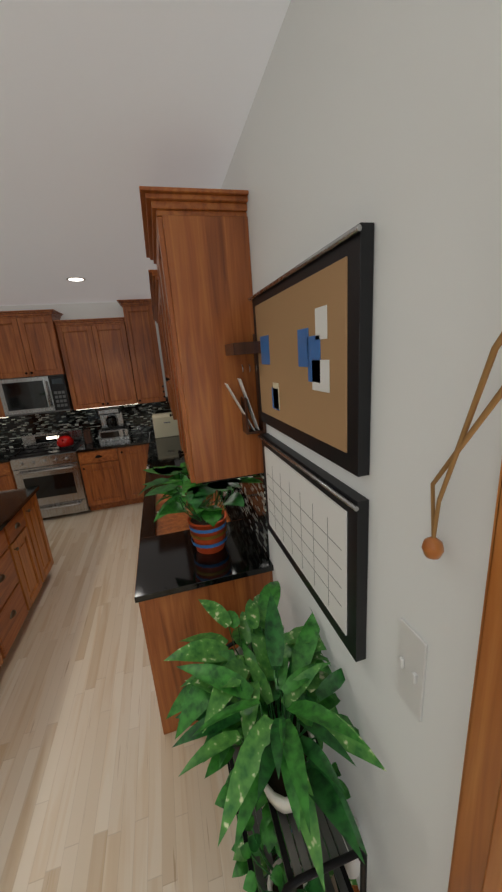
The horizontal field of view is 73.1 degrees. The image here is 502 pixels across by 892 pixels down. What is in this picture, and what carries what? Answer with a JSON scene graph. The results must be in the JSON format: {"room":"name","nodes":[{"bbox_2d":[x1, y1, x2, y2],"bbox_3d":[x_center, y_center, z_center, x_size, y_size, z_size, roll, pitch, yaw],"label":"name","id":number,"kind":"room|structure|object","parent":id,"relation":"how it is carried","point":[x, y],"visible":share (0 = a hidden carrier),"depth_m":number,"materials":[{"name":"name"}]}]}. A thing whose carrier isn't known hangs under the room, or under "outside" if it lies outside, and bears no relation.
{"room":"kitchen","nodes":[
{"label":"kitchen","id":0,"kind":"room"},
{"bbox_2d":[0,302,167,449],"bbox_3d":[-3.127,-0.471,4.730,4.550,2.750,0.150,-8,16,-13],"label":"wall","id":1,"kind":"structure","parent":0,"point":[73,311],"depth_m":4.56,"materials":[{"name":"white paint"}]},
{"bbox_2d":[0,299,165,417],"bbox_3d":[-2.683,-1.096,4.369,2.920,1.332,0.460,-8,16,-13],"label":"upper cabinet","id":2,"kind":"object","parent":1,"relation":"attached to","point":[104,362],"visible":0.96,"depth_m":4.38,"materials":[{"name":"brown wood"}]},
{"bbox_2d":[0,374,73,416],"bbox_3d":[-2.779,-0.678,4.442,0.756,0.461,0.467,-8,16,-13],"label":"over-the-range microwave","id":3,"kind":"object","parent":2,"relation":"attached to","point":[21,396],"visible":0.98,"depth_m":4.27,"materials":[{"name":"silver metal"}]},
{"bbox_2d":[0,396,170,449],"bbox_3d":[-2.493,-0.324,4.859,3.290,0.503,0.007,-8,16,-13],"label":"backsplash","id":4,"kind":"structure","parent":1,"relation":"attached to","point":[136,417],"depth_m":4.82,"materials":[{"name":"tile"}]},
{"bbox_2d":[0,0,290,305],"bbox_3d":[-4.796,-0.655,0.668,15.200,0.001,9.400,-8,16,-13],"label":"ceiling","id":5,"kind":"structure","parent":0,"point":[108,108],"depth_m":1.17,"materials":[{"name":"white paint"}]},
{"bbox_2d":[66,277,85,280],"bbox_3d":[-1.680,-1.600,3.248,0.170,0.006,0.170,-8,16,-13],"label":"recessed light","id":6,"kind":"object","parent":5,"relation":"in","point":[76,279],"visible":1,"depth_m":3.23,"materials":[{"name":"white plastic"}]},
{"bbox_2d":[0,502,337,891],"bbox_3d":[-4.073,2.822,-1.774,14.500,0.001,16.000,-8,16,-13],"label":"floor","id":7,"kind":"structure","parent":0,"point":[97,794],"depth_m":1.76,"materials":[{"name":"brown wood"}]},
{"bbox_2d":[0,490,53,667],"bbox_3d":[-2.108,1.130,2.188,0.930,0.870,2.088,-8,16,-13],"label":"kitchen island","id":8,"kind":"object","parent":7,"relation":"on","point":[26,561],"depth_m":2.63,"materials":[{"name":"brown wood"}]},
{"bbox_2d":[0,486,38,529],"bbox_3d":[-2.180,0.702,2.059,0.991,0.032,2.100,-8,16,-13],"label":"island countertop","id":9,"kind":"structure","parent":8,"relation":"on","point":[11,501],"depth_m":2.84,"materials":[{"name":"black stone"}]},
{"bbox_2d":[10,429,89,517],"bbox_3d":[-2.674,0.375,4.619,0.758,1.035,0.657,-8,16,-13],"label":"range","id":10,"kind":"object","parent":7,"relation":"on","point":[47,465],"visible":0.88,"depth_m":4.41,"materials":[{"name":"silver metal"}]},
{"bbox_2d":[57,430,73,446],"bbox_3d":[-2.480,-0.103,4.483,0.200,0.207,0.245,-8,16,-13],"label":"kettle","id":11,"kind":"object","parent":10,"relation":"on","point":[64,440],"visible":1,"depth_m":4.45,"materials":[{"name":"red metal"}]},
{"bbox_2d":[0,432,149,510],"bbox_3d":[-2.685,0.475,4.665,2.610,0.900,0.650,-8,16,-13],"label":"base cabinet","id":12,"kind":"object","parent":7,"relation":"on","point":[113,473],"visible":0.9,"depth_m":4.56,"materials":[{"name":"brown wood"}]},
{"bbox_2d":[83,427,93,443],"bbox_3d":[-2.272,-0.156,4.710,0.090,0.228,0.143,-8,16,-13],"label":"knife block","id":13,"kind":"object","parent":12,"relation":"on","point":[88,435],"visible":1,"depth_m":4.68,"materials":[{"name":"brown wood"}]},
{"bbox_2d":[99,425,130,442],"bbox_3d":[-1.943,-0.176,4.838,0.400,0.150,0.304,-8,16,-13],"label":"toaster oven","id":14,"kind":"object","parent":12,"relation":"on","point":[117,434],"visible":0.98,"depth_m":4.71,"materials":[{"name":"silver metal"}]},
{"bbox_2d":[96,406,124,429],"bbox_3d":[-1.985,-0.397,4.797,0.300,0.300,0.298,-8,16,-13],"label":"coffee maker","id":15,"kind":"object","parent":14,"relation":"on","point":[111,417],"visible":1,"depth_m":4.76,"materials":[{"name":"silver plastic"}]},
{"bbox_2d":[134,431,273,734],"bbox_3d":[-0.692,0.444,3.503,0.680,1.281,3.842,-8,16,-13],"label":"base cabinet","id":16,"kind":"object","parent":7,"relation":"on","point":[178,575],"visible":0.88,"depth_m":1.75,"materials":[{"name":"brown wood"}]},
{"bbox_2d":[152,412,178,437],"bbox_3d":[-1.190,-0.312,4.800,0.370,0.320,0.282,-8,16,-13],"label":"bin","id":17,"kind":"object","parent":16,"relation":"on","point":[165,424],"visible":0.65,"depth_m":4.67,"materials":[{"name":"beige plastic"}]},
{"bbox_2d":[138,462,262,553],"bbox_3d":[-0.297,0.359,1.899,0.614,0.434,0.645,-8,16,-13],"label":"plant","id":18,"kind":"object","parent":16,"relation":"on","point":[207,527],"visible":0.81,"depth_m":1.75,"materials":[{"name":"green plant"}]},
{"bbox_2d":[164,581,386,891],"bbox_3d":[0.022,1.122,1.165,0.550,1.110,0.889,-8,16,-13],"label":"plant stand","id":19,"kind":"object","parent":7,"relation":"on","point":[264,715],"visible":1,"depth_m":0.97,"materials":[{"name":"green plant"}]},
{"bbox_2d":[221,0,501,891],"bbox_3d":[-0.207,-0.193,2.908,0.150,2.750,5.210,-8,16,-13],"label":"wall","id":20,"kind":"structure","parent":0,"point":[385,116],"depth_m":0.63,"materials":[{"name":"white paint"}]},
{"bbox_2d":[139,186,263,483],"bbox_3d":[-0.591,-0.771,2.960,0.404,1.189,3.340,-8,16,-13],"label":"upper cabinet","id":21,"kind":"object","parent":20,"relation":"attached to","point":[197,246],"visible":1,"depth_m":1.41,"materials":[{"name":"brown wood"}]},
{"bbox_2d":[225,334,266,435],"bbox_3d":[-0.016,-0.229,1.419,0.157,0.460,0.170,-8,16,-13],"label":"key rack","id":22,"kind":"object","parent":20,"relation":"attached to","point":[243,348],"visible":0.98,"depth_m":1.46,"materials":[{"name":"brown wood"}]},
{"bbox_2d":[230,473,269,557],"bbox_3d":[-0.413,-0.102,3.473,0.007,0.503,3.770,-8,16,-13],"label":"backsplash","id":23,"kind":"structure","parent":20,"relation":"attached to","point":[253,509],"depth_m":1.88,"materials":[{"name":"tile"}]},
{"bbox_2d":[248,222,374,476],"bbox_3d":[0.129,-0.262,1.045,0.044,0.500,0.780,-8,16,-13],"label":"bulletin board","id":24,"kind":"object","parent":20,"relation":"attached to","point":[313,317],"visible":1,"depth_m":0.82,"materials":[{"name":"black paint"}]},
{"bbox_2d":[258,433,368,661],"bbox_3d":[0.168,0.257,1.188,0.044,0.460,0.780,-8,16,-13],"label":"calendar","id":25,"kind":"object","parent":20,"relation":"attached to","point":[318,521],"visible":1,"depth_m":0.98,"materials":[{"name":"black paint"}]},
{"bbox_2d":[352,885,359,891],"bbox_3d":[0.316,1.551,1.424,0.019,0.105,1.140,-8,16,-13],"label":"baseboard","id":26,"kind":"structure","parent":20,"relation":"attached to","point":[355,888],"depth_m":1.18,"materials":[{"name":"brown wood"}]},
{"bbox_2d":[396,617,427,721],"bbox_3d":[0.332,0.470,0.710,0.014,0.200,0.075,-8,16,-13],"label":"light switch","id":27,"kind":"object","parent":20,"relation":"attached to","point":[412,655],"visible":1,"depth_m":0.68,"materials":[{"name":"white plastic"}]},
{"bbox_3d":[0.657,-0.341,-0.762,0.150,0.650,2.040,-8,16,-13],"label":"wall","id":28,"kind":"structure","parent":0,"visible":0},
{"bbox_2d":[448,460,501,891],"bbox_3d":[0.691,0.932,-0.429,0.100,2.230,2.230,-8,16,-13],"label":"door frame","id":29,"kind":"structure","parent":28,"relation":"attached to","point":[476,863],"depth_m":0.51,"materials":[{"name":"brown wood"}]},
{"bbox_3d":[0.564,0.007,-0.796,0.143,0.127,2.224,-8,16,-13],"label":"roman shade","id":30,"kind":"object","parent":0,"visible":0},
{"bbox_2d":[422,332,501,559],"bbox_3d":[0.281,-0.012,0.373,0.110,0.492,0.290,-8,16,-13],"label":"blind cord","id":31,"kind":"object","parent":30,"relation":"hanging from","point":[432,547],"visible":0.96,"depth_m":0.43,"materials":[{"name":"brown plastic"}]}
]}

